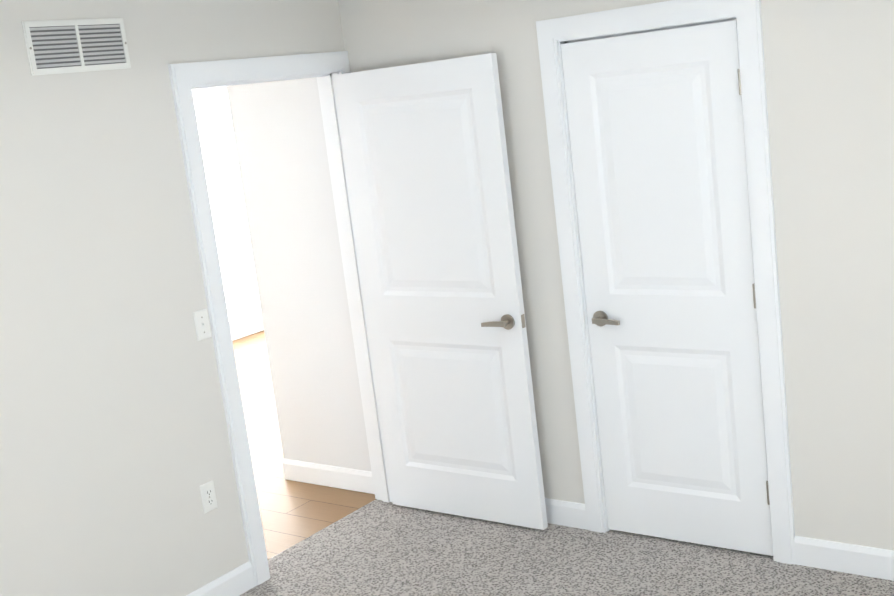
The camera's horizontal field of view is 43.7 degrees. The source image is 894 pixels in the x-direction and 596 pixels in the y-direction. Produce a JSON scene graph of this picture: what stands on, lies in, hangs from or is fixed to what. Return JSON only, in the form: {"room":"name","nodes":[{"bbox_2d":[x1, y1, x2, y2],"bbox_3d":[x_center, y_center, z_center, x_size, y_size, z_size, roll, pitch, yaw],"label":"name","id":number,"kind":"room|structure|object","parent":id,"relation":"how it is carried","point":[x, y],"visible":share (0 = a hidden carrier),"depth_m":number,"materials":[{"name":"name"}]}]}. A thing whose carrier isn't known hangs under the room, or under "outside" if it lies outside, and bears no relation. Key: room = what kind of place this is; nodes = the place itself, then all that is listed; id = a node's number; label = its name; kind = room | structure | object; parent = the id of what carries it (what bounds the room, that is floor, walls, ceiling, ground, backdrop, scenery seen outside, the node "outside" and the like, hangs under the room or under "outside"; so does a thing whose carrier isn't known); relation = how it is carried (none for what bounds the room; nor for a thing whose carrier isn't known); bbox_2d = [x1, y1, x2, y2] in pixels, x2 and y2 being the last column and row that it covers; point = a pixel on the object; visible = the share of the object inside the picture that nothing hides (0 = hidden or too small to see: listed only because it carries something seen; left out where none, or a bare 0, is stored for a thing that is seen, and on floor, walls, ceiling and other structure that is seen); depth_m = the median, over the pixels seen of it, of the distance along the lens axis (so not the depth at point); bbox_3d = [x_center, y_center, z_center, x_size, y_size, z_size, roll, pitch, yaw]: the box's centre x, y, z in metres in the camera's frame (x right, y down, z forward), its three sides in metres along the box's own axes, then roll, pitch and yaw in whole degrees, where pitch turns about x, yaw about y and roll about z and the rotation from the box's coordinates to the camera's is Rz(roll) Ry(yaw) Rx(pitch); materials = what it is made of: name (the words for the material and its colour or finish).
{"room":"empty bedroom","nodes":[
{"label":"empty bedroom","id":0,"kind":"room"},
{"bbox_2d":[0,0,344,595],"bbox_3d":[-1.648,0.237,3.526,0.120,2.440,4.220,1,14,37],"label":"wall","id":1,"kind":"structure","parent":0,"point":[115,451],"depth_m":4.01,"materials":[{"name":"beige paint"}]},
{"bbox_2d":[21,18,130,75],"bbox_3d":[-1.277,-0.876,3.868,0.010,0.178,0.408,1,14,37],"label":"air vent","id":2,"kind":"object","parent":1,"relation":"in","point":[66,46],"visible":1,"depth_m":3.85,"materials":[{"name":"white plastic"}]},
{"bbox_2d":[193,308,211,340],"bbox_3d":[-0.947,0.104,4.330,0.016,0.115,0.070,1,14,37],"label":"light switch","id":3,"kind":"object","parent":1,"relation":"attached to","point":[202,324],"visible":1,"depth_m":4.33,"materials":[{"name":"white plastic"}]},
{"bbox_2d":[199,480,217,513],"bbox_3d":[-0.934,0.781,4.374,0.009,0.115,0.070,1,14,37],"label":"electrical outlet","id":4,"kind":"object","parent":1,"relation":"attached to","point":[208,496],"visible":1,"depth_m":4.37,"materials":[{"name":"white plastic"}]},
{"bbox_2d":[186,561,254,595],"bbox_3d":[-1.709,1.468,3.375,0.014,0.110,3.069,1,14,37],"label":"baseboard","id":5,"kind":"structure","parent":1,"relation":"attached to","point":[239,580],"depth_m":4.47,"materials":[{"name":"paint"}]},
{"bbox_2d":[168,51,391,585],"bbox_3d":[-0.673,0.041,4.801,0.160,2.111,1.000,1,14,37],"label":"door frame","id":6,"kind":"structure","parent":1,"relation":"attached to","point":[186,79],"depth_m":4.54,"materials":[{"name":"paint"}]},
{"bbox_2d":[334,53,547,529],"bbox_3d":[-0.034,0.002,4.830,0.849,2.000,0.135,1,14,37],"label":"entry door","id":7,"kind":"structure","parent":1,"relation":"in","point":[426,156],"depth_m":4.78,"materials":[{"name":"white paint"}]},
{"bbox_2d":[231,321,257,340],"bbox_3d":[-3.359,-0.326,7.536,0.120,2.440,6.440,1,14,37],"label":"wall","id":8,"kind":"structure","parent":0,"point":[251,328],"depth_m":9.58,"materials":[{"name":"paint"}]},
{"bbox_2d":[192,86,261,328],"bbox_3d":[-2.198,-0.639,9.011,0.070,2.020,2.000,1,14,37],"label":"window","id":9,"kind":"structure","parent":8,"relation":"in","point":[216,134],"depth_m":9.48,"materials":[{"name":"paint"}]},
{"bbox_2d":[226,77,371,471],"bbox_3d":[0.231,-0.590,6.629,0.680,2.440,3.180,1,14,37],"label":"wall","id":10,"kind":"structure","parent":0,"point":[304,323],"depth_m":5.44,"materials":[{"name":"paint"}]},
{"bbox_2d":[283,458,374,493],"bbox_3d":[-0.572,0.900,5.608,0.664,0.110,0.014,1,14,37],"label":"baseboard","id":11,"kind":"structure","parent":10,"relation":"attached to","point":[294,470],"depth_m":5.62,"materials":[{"name":"paint"}]},
{"bbox_2d":[233,330,374,559],"bbox_3d":[-1.748,0.950,6.663,3.790,0.096,6.440,1,14,37],"label":"floor","id":12,"kind":"structure","parent":0,"point":[292,513],"depth_m":5.74,"materials":[{"name":"beige tile"}]},
{"bbox_2d":[240,499,893,595],"bbox_3d":[0.505,1.409,2.834,4.450,0.100,5.190,1,14,37],"label":"floor carpet","id":13,"kind":"object","parent":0,"point":[375,547],"visible":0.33,"depth_m":4.48,"materials":[{"name":"grey carpet"}]},
{"bbox_2d":[338,0,893,549],"bbox_3d":[1.359,-0.202,3.896,4.440,2.440,0.120,1,14,37],"label":"wall","id":14,"kind":"structure","parent":0,"point":[830,86],"depth_m":3.95,"materials":[{"name":"beige paint"}]},
{"bbox_2d":[545,498,586,529],"bbox_3d":[0.191,0.918,5.027,1.015,0.110,0.014,1,14,37],"label":"baseboard","id":15,"kind":"structure","parent":14,"relation":"attached to","point":[559,512],"depth_m":4.78,"materials":[{"name":"paint"}]},
{"bbox_2d":[536,0,795,563],"bbox_3d":[0.866,-0.051,4.305,0.895,2.111,0.140,1,14,37],"label":"trim","id":16,"kind":"structure","parent":14,"relation":"attached to","point":[553,35],"depth_m":4.13,"materials":[{"name":"paint"}]},
{"bbox_2d":[561,20,772,555],"bbox_3d":[0.854,-0.002,4.286,0.720,2.000,0.135,1,14,37],"label":"closet door","id":17,"kind":"structure","parent":14,"relation":"in","point":[656,132],"depth_m":4.26,"materials":[{"name":"white paint"}]},
{"bbox_2d":[794,536,893,580],"bbox_3d":[1.765,0.957,3.829,1.152,0.110,0.014,1,14,37],"label":"baseboard","id":18,"kind":"structure","parent":14,"relation":"attached to","point":[822,554],"depth_m":4.06,"materials":[{"name":"paint"}]}
]}

